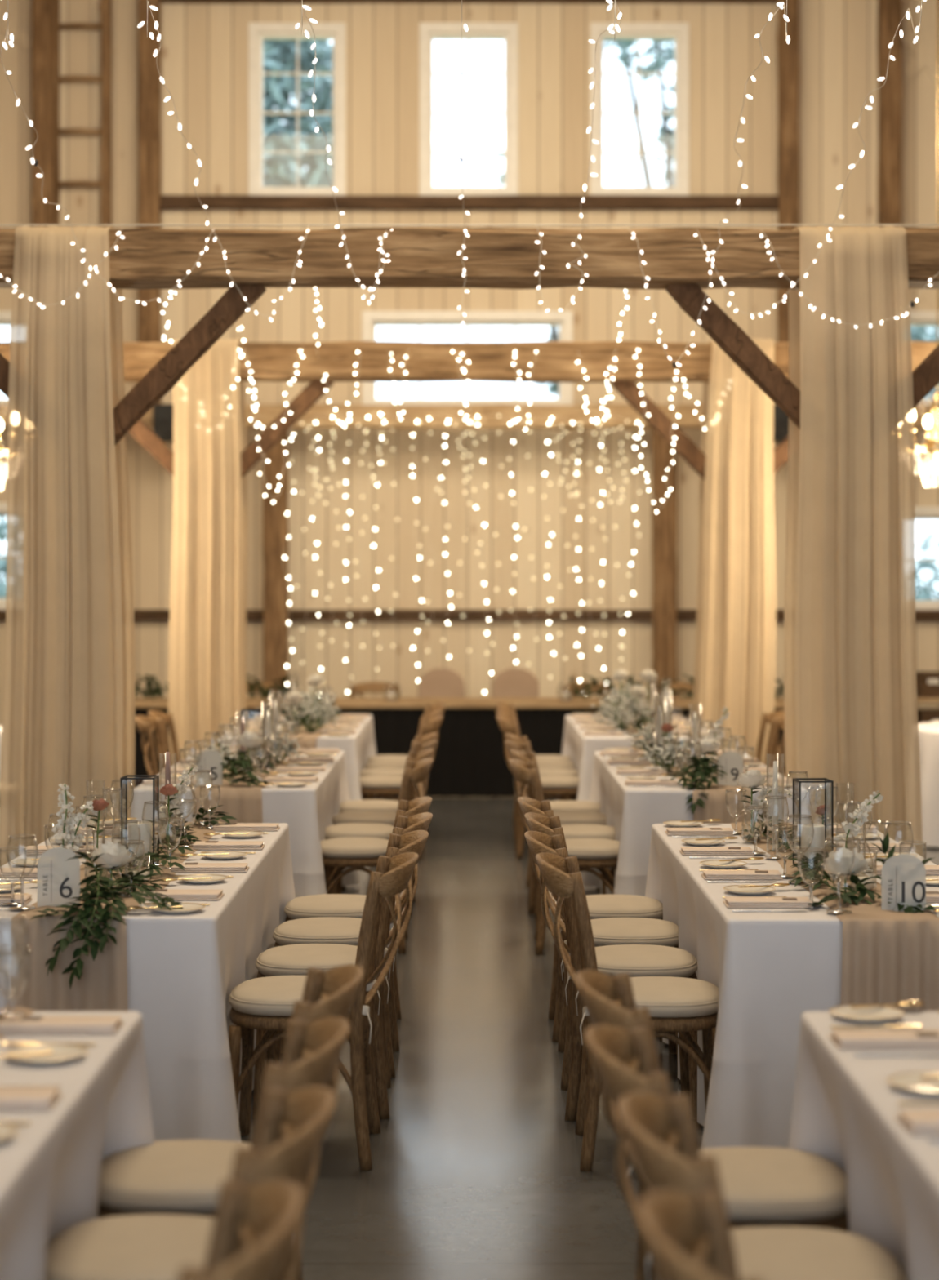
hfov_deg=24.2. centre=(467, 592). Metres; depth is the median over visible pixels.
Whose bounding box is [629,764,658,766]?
spoon
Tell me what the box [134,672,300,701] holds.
runner
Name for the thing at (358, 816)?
cushion
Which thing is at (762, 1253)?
cushion
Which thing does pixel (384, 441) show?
string
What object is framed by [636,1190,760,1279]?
chair
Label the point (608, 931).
cushion
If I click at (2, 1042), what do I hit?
fork
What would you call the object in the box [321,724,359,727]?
napkin
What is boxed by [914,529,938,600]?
tree
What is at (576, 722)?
napkin
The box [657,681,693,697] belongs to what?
chair
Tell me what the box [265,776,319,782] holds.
napkin
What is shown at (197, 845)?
napkin
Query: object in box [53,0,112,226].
wooden ladder
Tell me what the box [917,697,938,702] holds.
wooden shelf
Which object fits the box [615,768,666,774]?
napkin
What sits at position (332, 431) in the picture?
string
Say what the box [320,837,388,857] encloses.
cushion
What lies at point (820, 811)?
rose
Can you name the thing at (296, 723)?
water goblet
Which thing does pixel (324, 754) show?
bread plate
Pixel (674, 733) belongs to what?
bowl
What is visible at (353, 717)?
bread plate
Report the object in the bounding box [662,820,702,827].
bread plate
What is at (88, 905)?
greenery garland
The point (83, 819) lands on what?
flower
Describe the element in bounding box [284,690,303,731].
rose
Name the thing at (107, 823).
bread plate
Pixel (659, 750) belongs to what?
cluster
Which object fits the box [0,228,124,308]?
string
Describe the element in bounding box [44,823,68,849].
water goblet
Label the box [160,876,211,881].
spoon
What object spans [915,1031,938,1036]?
card
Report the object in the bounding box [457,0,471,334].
string
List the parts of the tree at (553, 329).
crown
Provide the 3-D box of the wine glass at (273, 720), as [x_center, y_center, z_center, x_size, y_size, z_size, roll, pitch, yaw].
[-0.998,0.778,11.609,0.087,0.202,0.087,0,0,0]
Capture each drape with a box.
[0,226,134,866]
[168,338,247,765]
[691,338,775,764]
[783,226,923,857]
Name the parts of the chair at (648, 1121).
rail, post, post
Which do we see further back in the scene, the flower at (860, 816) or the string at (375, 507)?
the string at (375, 507)
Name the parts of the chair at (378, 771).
post, post, rail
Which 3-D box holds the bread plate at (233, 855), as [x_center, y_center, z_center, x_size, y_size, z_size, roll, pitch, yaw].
[-0.811,0.877,7.287,0.153,0.014,0.153,0,0,0]
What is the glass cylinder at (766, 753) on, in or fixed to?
on the table runner at (889, 957)
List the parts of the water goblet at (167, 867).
stem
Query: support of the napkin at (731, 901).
on the tablecloth at (768, 969)
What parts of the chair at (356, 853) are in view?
leg, seat, post, post, rail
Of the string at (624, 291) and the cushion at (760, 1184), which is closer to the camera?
the cushion at (760, 1184)
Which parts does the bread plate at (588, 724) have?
dish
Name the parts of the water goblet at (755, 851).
stem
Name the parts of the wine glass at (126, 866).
stem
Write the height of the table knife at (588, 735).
0.004 m
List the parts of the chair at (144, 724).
rail, post, post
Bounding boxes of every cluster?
[189,738,240,768]
[255,730,304,764]
[280,686,340,733]
[285,687,335,714]
[591,679,653,730]
[599,681,647,715]
[625,722,679,756]
[644,734,693,771]
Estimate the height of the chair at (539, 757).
0.876 m
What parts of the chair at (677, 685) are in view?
rail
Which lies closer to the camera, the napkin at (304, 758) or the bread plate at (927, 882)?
the bread plate at (927, 882)
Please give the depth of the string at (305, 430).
19.77 m
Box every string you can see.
[0,0,212,305]
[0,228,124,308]
[137,0,308,320]
[161,288,244,407]
[241,348,303,427]
[248,364,294,502]
[283,426,294,685]
[295,4,392,300]
[295,430,310,664]
[298,413,641,424]
[308,422,335,503]
[311,420,324,689]
[314,287,359,427]
[326,428,340,664]
[341,420,351,693]
[354,429,367,647]
[357,422,386,483]
[367,229,391,304]
[373,418,385,670]
[388,349,408,419]
[389,429,401,665]
[411,422,422,680]
[424,428,438,663]
[440,419,451,665]
[451,351,470,420]
[453,421,475,493]
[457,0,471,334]
[457,429,470,666]
[475,418,492,693]
[491,431,502,664]
[507,422,517,662]
[512,351,537,430]
[523,429,537,665]
[535,0,622,313]
[542,418,554,688]
[554,422,581,496]
[558,429,570,662]
[571,422,582,680]
[577,347,617,423]
[586,430,596,660]
[597,420,606,684]
[598,421,629,502]
[600,289,628,408]
[613,428,624,662]
[619,420,639,668]
[628,229,678,364]
[634,349,679,512]
[671,0,790,367]
[675,370,710,430]
[693,0,925,318]
[760,230,910,328]
[910,272,938,307]
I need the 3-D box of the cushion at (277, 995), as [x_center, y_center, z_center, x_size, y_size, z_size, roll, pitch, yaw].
[-0.508,1.187,6.480,0.390,0.060,0.432,0,0,1]
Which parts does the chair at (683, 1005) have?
rail, post, post, seat, leg, leg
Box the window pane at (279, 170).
[262,40,333,186]
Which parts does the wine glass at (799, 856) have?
stem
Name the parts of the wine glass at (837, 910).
stem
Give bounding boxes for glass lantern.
[120,774,159,866]
[240,709,265,764]
[792,777,833,868]
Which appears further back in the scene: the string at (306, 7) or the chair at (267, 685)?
the chair at (267, 685)
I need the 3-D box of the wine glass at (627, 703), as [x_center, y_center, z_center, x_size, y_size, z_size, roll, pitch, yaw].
[1.010,0.778,13.412,0.087,0.202,0.087,0,0,0]
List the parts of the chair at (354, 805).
post, post, rail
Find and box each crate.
[916,671,938,697]
[917,709,938,724]
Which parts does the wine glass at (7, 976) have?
stem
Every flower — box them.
[51,783,76,846]
[58,800,93,851]
[159,785,182,839]
[160,766,199,842]
[706,706,729,773]
[747,786,792,837]
[834,790,883,848]
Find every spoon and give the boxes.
[0,880,37,884]
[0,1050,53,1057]
[84,835,112,838]
[99,817,137,821]
[125,905,182,910]
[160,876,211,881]
[179,853,229,856]
[203,832,248,835]
[257,782,293,785]
[269,772,302,773]
[280,761,311,764]
[293,752,322,755]
[315,733,340,734]
[319,727,343,728]
[327,721,351,723]
[589,722,613,724]
[594,728,617,729]
[613,746,637,748]
[618,755,642,757]
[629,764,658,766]
[640,773,670,776]
[680,818,720,822]
[694,836,737,840]
[718,857,764,861]
[737,882,789,888]
[850,1000,923,1008]
[862,854,895,858]
[920,1075,938,1079]
[925,879,938,880]
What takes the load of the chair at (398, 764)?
on the floor
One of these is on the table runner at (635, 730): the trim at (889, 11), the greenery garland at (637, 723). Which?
the greenery garland at (637, 723)
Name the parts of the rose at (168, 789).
stem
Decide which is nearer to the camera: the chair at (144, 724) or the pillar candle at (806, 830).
the pillar candle at (806, 830)
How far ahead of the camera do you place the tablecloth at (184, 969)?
5.96 m
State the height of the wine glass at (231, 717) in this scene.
0.202 m
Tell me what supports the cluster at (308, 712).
on the table runner at (308, 740)
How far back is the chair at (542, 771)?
14.26 m
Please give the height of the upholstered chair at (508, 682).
0.991 m
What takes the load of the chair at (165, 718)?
on the floor
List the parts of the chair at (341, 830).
leg, leg, post, post, rail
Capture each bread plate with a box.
[0,882,24,893]
[0,1122,17,1141]
[4,1044,87,1064]
[10,857,39,866]
[50,837,93,844]
[80,819,119,826]
[150,902,205,914]
[160,774,191,778]
[176,764,195,768]
[177,874,227,884]
[201,851,247,859]
[222,831,263,838]
[235,728,258,731]
[245,723,266,725]
[274,782,307,786]
[286,771,317,776]
[295,760,324,765]
[306,752,333,756]
[327,733,350,736]
[333,726,355,729]
[336,721,357,724]
[342,715,363,718]
[571,713,592,715]
[575,718,595,719]
[582,723,604,725]
[584,729,608,731]
[603,748,630,751]
[608,756,637,759]
[615,765,645,768]
[626,775,657,779]
[661,716,679,719]
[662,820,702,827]
[671,721,691,724]
[678,727,700,730]
[680,838,724,845]
[686,733,709,737]
[699,859,746,868]
[723,884,775,894]
[742,762,761,766]
[760,772,777,777]
[763,782,792,788]
[829,1004,903,1022]
[837,832,880,839]
[871,852,917,860]
[887,1071,938,1095]
[925,875,938,885]
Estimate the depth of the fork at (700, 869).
6.94 m
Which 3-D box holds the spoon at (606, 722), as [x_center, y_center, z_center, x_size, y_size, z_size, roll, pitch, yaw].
[0.885,0.867,14.485,0.165,0.010,0.036,0,0,-16]
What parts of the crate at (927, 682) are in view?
label plate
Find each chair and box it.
[45,1016,350,1279]
[97,964,364,1279]
[134,715,166,777]
[147,710,179,766]
[177,1180,303,1279]
[228,852,418,1170]
[229,1086,336,1279]
[245,681,277,697]
[252,830,428,1119]
[272,812,432,1077]
[284,796,432,1019]
[320,757,433,954]
[324,748,433,898]
[332,739,437,913]
[339,732,437,886]
[350,681,399,697]
[359,715,443,859]
[360,710,441,799]
[364,705,445,831]
[367,702,444,763]
[417,668,465,697]
[491,668,538,697]
[495,702,570,828]
[495,710,577,840]
[495,715,579,859]
[496,705,573,830]
[504,733,599,888]
[504,740,606,914]
[507,758,619,955]
[509,748,614,920]
[517,796,662,1042]
[524,812,678,1072]
[524,831,697,1121]
[535,852,718,1172]
[562,681,610,697]
[574,969,848,1279]
[583,1024,906,1279]
[616,1092,739,1279]
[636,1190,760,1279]
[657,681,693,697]
[755,710,784,765]
[767,717,785,777]
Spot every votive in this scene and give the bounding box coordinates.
[124,854,149,882]
[851,860,876,888]
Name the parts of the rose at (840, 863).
stem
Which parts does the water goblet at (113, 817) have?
stem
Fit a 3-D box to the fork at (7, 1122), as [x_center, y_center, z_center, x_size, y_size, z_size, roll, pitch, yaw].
[-0.819,0.881,3.640,0.185,0.005,0.025,0,0,2]
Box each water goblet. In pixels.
[0,846,26,905]
[0,945,31,1018]
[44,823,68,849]
[75,804,97,853]
[104,788,119,827]
[117,840,144,897]
[157,817,182,869]
[174,799,196,846]
[179,748,196,778]
[199,739,214,752]
[199,785,220,828]
[212,732,227,747]
[222,724,236,754]
[252,746,268,781]
[253,708,266,731]
[266,737,282,769]
[278,729,293,760]
[284,722,297,739]
[621,708,634,734]
[662,740,678,773]
[670,707,682,730]
[675,749,692,784]
[708,730,723,758]
[721,737,737,752]
[724,789,746,833]
[737,746,754,771]
[743,805,767,853]
[772,824,797,877]
[797,847,825,906]
[808,785,820,824]
[836,800,859,847]
[862,819,887,871]
[898,840,926,857]
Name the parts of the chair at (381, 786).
seat, post, post, rail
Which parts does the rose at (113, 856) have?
stem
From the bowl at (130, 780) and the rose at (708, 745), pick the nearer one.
the bowl at (130, 780)
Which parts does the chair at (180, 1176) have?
seat, post, post, rail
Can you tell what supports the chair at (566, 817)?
on the floor
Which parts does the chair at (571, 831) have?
rail, post, post, leg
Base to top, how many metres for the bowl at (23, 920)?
0.120 m
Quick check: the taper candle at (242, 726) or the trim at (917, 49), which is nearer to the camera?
the taper candle at (242, 726)
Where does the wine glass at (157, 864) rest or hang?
on the table runner at (102, 985)
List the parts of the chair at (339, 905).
seat, post, post, rail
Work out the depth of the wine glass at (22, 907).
6.09 m
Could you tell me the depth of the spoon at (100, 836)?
7.76 m
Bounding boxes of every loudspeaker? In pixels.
[152,404,173,442]
[773,404,788,442]
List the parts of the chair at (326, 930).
leg, seat, leg, post, post, rail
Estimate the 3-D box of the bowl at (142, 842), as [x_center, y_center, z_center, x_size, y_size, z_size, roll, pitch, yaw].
[-0.977,0.773,6.354,0.077,0.102,0.077,0,0,0]
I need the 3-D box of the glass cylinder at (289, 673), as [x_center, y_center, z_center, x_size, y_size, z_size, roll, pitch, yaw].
[-1.120,0.700,14.100,0.060,0.360,0.060,0,0,0]
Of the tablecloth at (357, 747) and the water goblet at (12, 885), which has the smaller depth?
the water goblet at (12, 885)
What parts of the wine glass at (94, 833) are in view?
stem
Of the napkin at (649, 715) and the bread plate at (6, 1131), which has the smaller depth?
the bread plate at (6, 1131)
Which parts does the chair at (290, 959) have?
leg, seat, leg, post, post, rail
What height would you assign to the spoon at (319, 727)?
0.010 m
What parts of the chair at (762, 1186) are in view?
rail, post, post, seat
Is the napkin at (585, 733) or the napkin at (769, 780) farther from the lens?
the napkin at (585, 733)
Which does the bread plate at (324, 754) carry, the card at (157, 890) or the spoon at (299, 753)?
the spoon at (299, 753)
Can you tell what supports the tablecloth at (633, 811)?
on the floor
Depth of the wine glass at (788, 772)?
8.27 m
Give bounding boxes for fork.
[0,893,28,894]
[0,1041,95,1045]
[0,1121,30,1124]
[143,902,209,905]
[173,875,233,877]
[200,851,255,853]
[699,869,758,871]
[722,896,786,897]
[830,1024,922,1028]
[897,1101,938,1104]
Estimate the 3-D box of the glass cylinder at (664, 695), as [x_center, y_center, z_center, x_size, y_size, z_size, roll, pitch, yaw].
[0.980,0.705,11.200,0.060,0.350,0.060,0,0,0]
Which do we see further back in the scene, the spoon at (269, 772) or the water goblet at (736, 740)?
the water goblet at (736, 740)
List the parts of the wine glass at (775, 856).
stem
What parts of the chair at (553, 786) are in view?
rail, post, post, seat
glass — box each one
[0,915,29,1017]
[6,834,38,910]
[46,813,75,848]
[80,795,107,857]
[110,779,133,837]
[111,819,141,890]
[142,800,168,866]
[175,784,195,843]
[182,740,202,786]
[190,769,213,824]
[217,724,234,753]
[229,717,245,750]
[248,734,266,778]
[257,727,275,768]
[259,702,272,735]
[266,697,279,729]
[271,720,288,758]
[277,713,293,744]
[382,682,399,700]
[557,682,574,700]
[625,702,639,736]
[661,724,678,765]
[662,699,675,732]
[672,733,690,775]
[682,741,702,786]
[684,714,700,751]
[715,727,731,753]
[728,735,746,757]
[741,784,764,836]
[762,795,788,858]
[785,814,813,883]
[786,770,808,825]
[814,785,839,844]
[822,837,854,913]
[844,802,871,866]
[883,821,913,854]
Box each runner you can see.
[0,1007,34,1039]
[10,821,224,1011]
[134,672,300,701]
[192,750,294,822]
[270,714,336,749]
[568,673,783,700]
[609,714,677,751]
[654,751,751,823]
[730,821,938,1011]
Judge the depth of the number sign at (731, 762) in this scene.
9.97 m
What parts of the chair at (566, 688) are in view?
post, rail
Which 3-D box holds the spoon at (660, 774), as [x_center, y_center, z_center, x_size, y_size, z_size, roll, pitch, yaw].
[0.888,0.867,10.385,0.165,0.010,0.036,0,0,-25]
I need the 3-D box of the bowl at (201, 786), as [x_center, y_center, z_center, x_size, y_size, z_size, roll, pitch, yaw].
[-0.963,0.773,8.180,0.077,0.102,0.077,0,0,0]
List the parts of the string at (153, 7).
bulb, bulb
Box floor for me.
[240,796,938,1279]
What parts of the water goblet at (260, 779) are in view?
stem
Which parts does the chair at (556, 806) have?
rail, post, post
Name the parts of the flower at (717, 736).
stem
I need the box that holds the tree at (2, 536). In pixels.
[0,515,7,598]
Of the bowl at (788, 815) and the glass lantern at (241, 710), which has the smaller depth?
the bowl at (788, 815)
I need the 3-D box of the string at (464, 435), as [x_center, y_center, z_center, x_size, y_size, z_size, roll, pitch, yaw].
[-0.024,-1.210,19.440,0.197,0.664,0.053,0,0,0]
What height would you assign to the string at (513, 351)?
0.564 m
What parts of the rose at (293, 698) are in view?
stem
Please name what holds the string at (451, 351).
hanging from the timber beam at (555, 362)
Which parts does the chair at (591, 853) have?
rail, post, post, seat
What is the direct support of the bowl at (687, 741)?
on the wine glass at (687, 741)
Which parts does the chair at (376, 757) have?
rail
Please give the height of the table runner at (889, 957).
0.630 m
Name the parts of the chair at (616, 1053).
rail, post, post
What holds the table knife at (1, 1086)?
on the tablecloth at (50, 1168)
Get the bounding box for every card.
[0,895,14,897]
[19,1015,43,1020]
[153,888,167,891]
[184,862,198,864]
[204,840,218,842]
[728,847,740,848]
[755,870,768,872]
[782,897,797,900]
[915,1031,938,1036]
[925,891,938,893]
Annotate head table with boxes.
[134,697,785,796]
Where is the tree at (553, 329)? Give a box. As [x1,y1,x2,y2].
[493,153,559,399]
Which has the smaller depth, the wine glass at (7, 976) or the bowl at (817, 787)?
the wine glass at (7, 976)
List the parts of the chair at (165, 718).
rail, post, post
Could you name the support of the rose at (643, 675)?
in the bud vase
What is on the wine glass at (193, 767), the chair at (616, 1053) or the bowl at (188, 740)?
the bowl at (188, 740)
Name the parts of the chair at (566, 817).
rail, post, post, leg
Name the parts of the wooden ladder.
rail, rail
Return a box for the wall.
[0,0,938,726]
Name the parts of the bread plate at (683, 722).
dish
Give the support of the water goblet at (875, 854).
on the tablecloth at (768, 969)
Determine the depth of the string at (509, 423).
19.46 m
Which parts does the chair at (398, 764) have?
post, rail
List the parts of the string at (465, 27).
bulb, bulb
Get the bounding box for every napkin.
[0,867,37,877]
[0,893,31,905]
[0,1015,123,1034]
[0,1086,62,1110]
[22,845,98,853]
[57,826,128,834]
[137,888,224,900]
[142,778,195,784]
[160,768,195,773]
[169,862,248,872]
[178,759,195,764]
[191,841,264,849]
[193,750,236,755]
[212,823,279,831]
[225,731,262,734]
[237,725,271,728]
[245,720,283,723]
[254,715,284,718]
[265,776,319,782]
[275,766,325,771]
[287,756,334,761]
[296,748,339,753]
[317,729,356,733]
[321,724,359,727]
[328,718,364,722]
[337,714,368,716]
[570,715,602,718]
[573,720,609,724]
[578,725,616,728]
[582,731,622,735]
[599,751,644,755]
[607,760,650,764]
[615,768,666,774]
[624,779,678,785]
[648,714,683,717]
[654,719,692,722]
[661,724,698,728]
[664,827,733,835]
[671,730,708,733]
[679,846,754,855]
[701,870,782,879]
[710,758,759,763]
[713,749,743,754]
[723,896,813,907]
[742,767,773,772]
[764,777,792,783]
[823,824,877,831]
[828,1029,938,1048]
[836,843,913,851]
[869,865,938,875]
[895,1109,938,1134]
[925,893,938,902]
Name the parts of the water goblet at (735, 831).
stem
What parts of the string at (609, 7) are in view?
bulb, bulb, bulb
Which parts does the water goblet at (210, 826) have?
stem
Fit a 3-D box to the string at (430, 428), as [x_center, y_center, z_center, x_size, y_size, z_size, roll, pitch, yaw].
[-0.331,-0.417,19.765,0.126,2.161,0.056,0,0,0]
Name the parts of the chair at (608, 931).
rail, post, post, leg, leg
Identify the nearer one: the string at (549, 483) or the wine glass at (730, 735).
the wine glass at (730, 735)
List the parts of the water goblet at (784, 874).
stem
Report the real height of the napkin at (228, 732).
0.019 m
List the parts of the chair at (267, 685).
rail, post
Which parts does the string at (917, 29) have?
bulb, bulb, bulb, bulb, bulb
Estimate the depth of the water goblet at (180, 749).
10.10 m
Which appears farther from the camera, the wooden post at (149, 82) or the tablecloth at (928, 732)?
the wooden post at (149, 82)
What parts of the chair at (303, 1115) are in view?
post, post, rail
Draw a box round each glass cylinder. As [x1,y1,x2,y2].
[85,779,104,867]
[102,786,120,844]
[159,752,176,840]
[236,711,248,759]
[262,702,273,768]
[269,690,280,758]
[288,672,298,728]
[648,672,657,718]
[653,695,665,759]
[661,677,671,724]
[688,703,701,757]
[766,753,783,850]
[835,782,854,851]
[845,804,865,875]
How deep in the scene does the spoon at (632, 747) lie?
12.21 m
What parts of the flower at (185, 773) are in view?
stem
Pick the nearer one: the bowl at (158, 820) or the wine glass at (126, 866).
the wine glass at (126, 866)
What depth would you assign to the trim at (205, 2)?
19.94 m
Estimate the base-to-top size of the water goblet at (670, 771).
0.156 m
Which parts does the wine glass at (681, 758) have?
stem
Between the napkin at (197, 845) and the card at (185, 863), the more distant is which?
the napkin at (197, 845)
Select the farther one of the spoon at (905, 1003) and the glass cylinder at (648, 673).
the glass cylinder at (648, 673)
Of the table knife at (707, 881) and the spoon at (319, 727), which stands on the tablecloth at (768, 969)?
the table knife at (707, 881)
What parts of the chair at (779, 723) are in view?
post, post, rail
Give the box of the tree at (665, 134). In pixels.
[603,40,674,186]
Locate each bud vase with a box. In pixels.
[84,848,107,881]
[288,714,299,733]
[742,809,761,841]
[849,844,873,876]
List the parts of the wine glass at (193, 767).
stem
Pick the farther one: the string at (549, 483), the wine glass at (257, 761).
the string at (549, 483)
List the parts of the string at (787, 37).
bulb, bulb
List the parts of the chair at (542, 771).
rail, post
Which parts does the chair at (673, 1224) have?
rail, post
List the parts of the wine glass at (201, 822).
stem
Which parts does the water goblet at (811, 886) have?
stem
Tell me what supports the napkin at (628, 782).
on the tablecloth at (633, 811)
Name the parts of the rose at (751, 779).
stem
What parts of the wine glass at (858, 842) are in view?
stem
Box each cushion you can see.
[45,1213,213,1279]
[97,1139,250,1213]
[228,975,320,1016]
[255,943,357,976]
[272,916,361,946]
[284,893,366,919]
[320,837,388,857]
[324,823,393,839]
[332,810,395,826]
[339,800,398,813]
[359,775,402,788]
[360,767,404,777]
[364,760,405,768]
[367,755,408,763]
[527,775,579,788]
[535,755,570,761]
[537,760,573,768]
[537,767,577,777]
[549,800,599,813]
[553,811,606,825]
[560,824,614,839]
[564,838,619,858]
[585,894,662,919]
[590,917,678,946]
[595,944,697,977]
[630,976,718,1017]
[700,1146,848,1222]
[730,1226,906,1279]
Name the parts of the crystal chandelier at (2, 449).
flame bulb, arm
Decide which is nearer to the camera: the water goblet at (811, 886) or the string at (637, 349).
the water goblet at (811, 886)
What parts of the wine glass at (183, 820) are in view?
stem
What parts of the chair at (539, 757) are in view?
rail, post, post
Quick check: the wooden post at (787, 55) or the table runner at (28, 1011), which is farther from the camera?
the wooden post at (787, 55)
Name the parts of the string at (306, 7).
bulb, bulb, bulb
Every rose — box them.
[85,798,109,874]
[88,840,134,886]
[159,783,178,853]
[235,729,262,776]
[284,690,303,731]
[306,673,325,724]
[610,669,629,717]
[629,684,647,728]
[638,668,657,722]
[657,723,674,767]
[693,738,718,777]
[737,769,766,837]
[815,804,834,825]
[821,846,867,892]
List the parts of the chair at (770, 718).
post, post, rail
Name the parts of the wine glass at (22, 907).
stem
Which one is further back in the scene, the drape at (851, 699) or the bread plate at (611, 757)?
the bread plate at (611, 757)
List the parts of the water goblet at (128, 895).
stem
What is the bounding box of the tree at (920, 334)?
[910,325,938,399]
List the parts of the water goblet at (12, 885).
stem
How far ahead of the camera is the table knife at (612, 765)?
11.16 m
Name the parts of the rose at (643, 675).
stem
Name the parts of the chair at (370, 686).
post, rail, post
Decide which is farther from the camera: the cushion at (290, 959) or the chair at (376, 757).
the chair at (376, 757)
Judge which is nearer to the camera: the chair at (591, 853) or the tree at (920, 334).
the chair at (591, 853)
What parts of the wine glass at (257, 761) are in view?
stem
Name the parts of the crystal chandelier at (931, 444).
arm, arm, arm, flame bulb, stem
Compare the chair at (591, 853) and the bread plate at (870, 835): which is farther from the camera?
the chair at (591, 853)
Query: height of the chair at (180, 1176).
0.876 m
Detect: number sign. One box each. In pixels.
[37,847,79,906]
[195,749,222,785]
[717,751,742,786]
[880,853,925,911]
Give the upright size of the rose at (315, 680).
0.331 m
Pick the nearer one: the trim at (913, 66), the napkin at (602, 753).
the napkin at (602, 753)
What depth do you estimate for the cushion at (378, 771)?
14.20 m
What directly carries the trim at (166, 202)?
attached to the wall
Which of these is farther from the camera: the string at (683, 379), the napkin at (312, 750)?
the string at (683, 379)
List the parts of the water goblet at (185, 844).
stem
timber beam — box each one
[0,227,938,445]
[0,341,938,480]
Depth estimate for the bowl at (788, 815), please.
6.64 m
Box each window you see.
[0,311,11,404]
[0,502,7,609]
[248,22,345,195]
[362,311,573,404]
[419,22,517,195]
[590,22,688,195]
[909,311,938,404]
[914,506,938,609]
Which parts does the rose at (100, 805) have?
stem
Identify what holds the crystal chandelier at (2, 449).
hanging from the ceiling
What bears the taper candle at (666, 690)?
in the glass cylinder at (661, 677)
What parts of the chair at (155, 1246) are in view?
post, post, rail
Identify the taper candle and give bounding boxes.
[161,750,173,840]
[238,715,246,772]
[262,711,272,768]
[273,698,279,757]
[289,684,297,728]
[650,684,655,724]
[655,706,662,764]
[662,686,668,731]
[663,701,667,744]
[692,709,697,767]
[772,758,777,849]
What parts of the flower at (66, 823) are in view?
stem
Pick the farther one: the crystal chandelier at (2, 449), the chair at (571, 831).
the crystal chandelier at (2, 449)
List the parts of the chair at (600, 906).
rail, post, post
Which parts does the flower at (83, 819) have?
stem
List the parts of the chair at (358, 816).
leg, leg, post, post, rail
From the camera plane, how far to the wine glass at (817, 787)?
7.64 m
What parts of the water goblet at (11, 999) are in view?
stem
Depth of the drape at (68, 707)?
10.18 m
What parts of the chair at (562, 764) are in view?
rail, post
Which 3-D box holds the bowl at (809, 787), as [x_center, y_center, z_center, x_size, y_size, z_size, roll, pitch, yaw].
[1.307,0.773,8.156,0.077,0.102,0.077,0,0,0]
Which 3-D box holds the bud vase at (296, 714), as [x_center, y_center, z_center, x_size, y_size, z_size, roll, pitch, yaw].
[-1.080,0.819,13.600,0.070,0.117,0.070,0,0,0]
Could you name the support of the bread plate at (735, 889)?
on the tablecloth at (768, 969)
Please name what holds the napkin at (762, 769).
on the tablecloth at (633, 811)
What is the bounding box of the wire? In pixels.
[0,223,938,226]
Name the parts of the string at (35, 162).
bulb, bulb, bulb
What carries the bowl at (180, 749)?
on the water goblet at (180, 749)
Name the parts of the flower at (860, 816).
stem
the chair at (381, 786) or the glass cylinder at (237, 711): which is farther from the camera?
the chair at (381, 786)
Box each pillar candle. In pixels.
[128,819,151,864]
[244,744,260,764]
[800,823,824,866]
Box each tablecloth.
[0,725,2,772]
[0,822,295,1142]
[0,1011,154,1279]
[129,750,359,897]
[219,715,382,800]
[555,715,719,800]
[581,751,811,896]
[644,823,938,1148]
[787,1011,938,1279]
[918,721,938,847]
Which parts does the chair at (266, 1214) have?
post, post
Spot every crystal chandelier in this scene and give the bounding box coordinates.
[0,404,7,490]
[913,0,938,487]
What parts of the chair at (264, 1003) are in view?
leg, leg, seat, post, post, rail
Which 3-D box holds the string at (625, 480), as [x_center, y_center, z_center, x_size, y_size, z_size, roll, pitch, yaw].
[1.294,-1.168,19.440,0.276,0.747,0.064,0,0,0]
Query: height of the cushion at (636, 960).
0.060 m
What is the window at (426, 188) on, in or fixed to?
in the wall
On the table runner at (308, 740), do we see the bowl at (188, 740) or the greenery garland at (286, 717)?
the greenery garland at (286, 717)
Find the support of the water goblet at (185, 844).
on the table runner at (102, 985)
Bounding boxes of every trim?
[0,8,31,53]
[0,609,938,621]
[31,0,53,226]
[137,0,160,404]
[160,0,777,4]
[160,195,777,209]
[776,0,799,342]
[876,0,902,226]
[902,28,938,86]
[902,31,938,82]
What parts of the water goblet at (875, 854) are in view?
stem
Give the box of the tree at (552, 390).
[533,332,559,395]
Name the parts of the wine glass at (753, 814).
stem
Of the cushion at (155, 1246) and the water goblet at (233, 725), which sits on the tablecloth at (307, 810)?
the water goblet at (233, 725)
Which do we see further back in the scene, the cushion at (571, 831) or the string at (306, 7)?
the cushion at (571, 831)
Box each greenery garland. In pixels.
[29,804,236,988]
[220,749,279,786]
[269,697,342,733]
[606,695,656,733]
[640,737,727,814]
[739,811,936,913]
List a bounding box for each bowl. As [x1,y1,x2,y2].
[0,846,26,883]
[0,915,29,974]
[6,834,38,878]
[75,804,97,835]
[80,796,107,830]
[110,779,133,813]
[111,819,141,857]
[117,840,144,875]
[142,800,168,838]
[157,817,182,850]
[174,800,196,828]
[175,785,195,818]
[179,748,195,770]
[182,740,202,766]
[190,769,213,801]
[199,785,220,812]
[252,746,268,767]
[266,737,282,757]
[672,733,690,756]
[682,741,702,768]
[724,789,746,817]
[741,784,764,813]
[744,805,767,836]
[762,795,788,832]
[772,824,797,857]
[785,814,813,853]
[786,770,808,801]
[797,847,825,884]
[808,785,815,812]
[814,785,839,817]
[822,837,854,880]
[836,800,859,830]
[844,802,871,839]
[862,819,887,853]
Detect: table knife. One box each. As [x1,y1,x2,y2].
[0,879,37,880]
[0,1085,60,1088]
[587,735,622,736]
[612,764,639,765]
[620,774,653,775]
[629,786,675,786]
[671,835,724,837]
[688,857,749,857]
[706,880,773,882]
[732,910,808,911]
[928,1139,938,1142]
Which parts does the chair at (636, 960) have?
rail, post, post, leg, seat, leg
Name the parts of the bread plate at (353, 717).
dish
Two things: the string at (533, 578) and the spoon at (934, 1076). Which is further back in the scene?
the string at (533, 578)

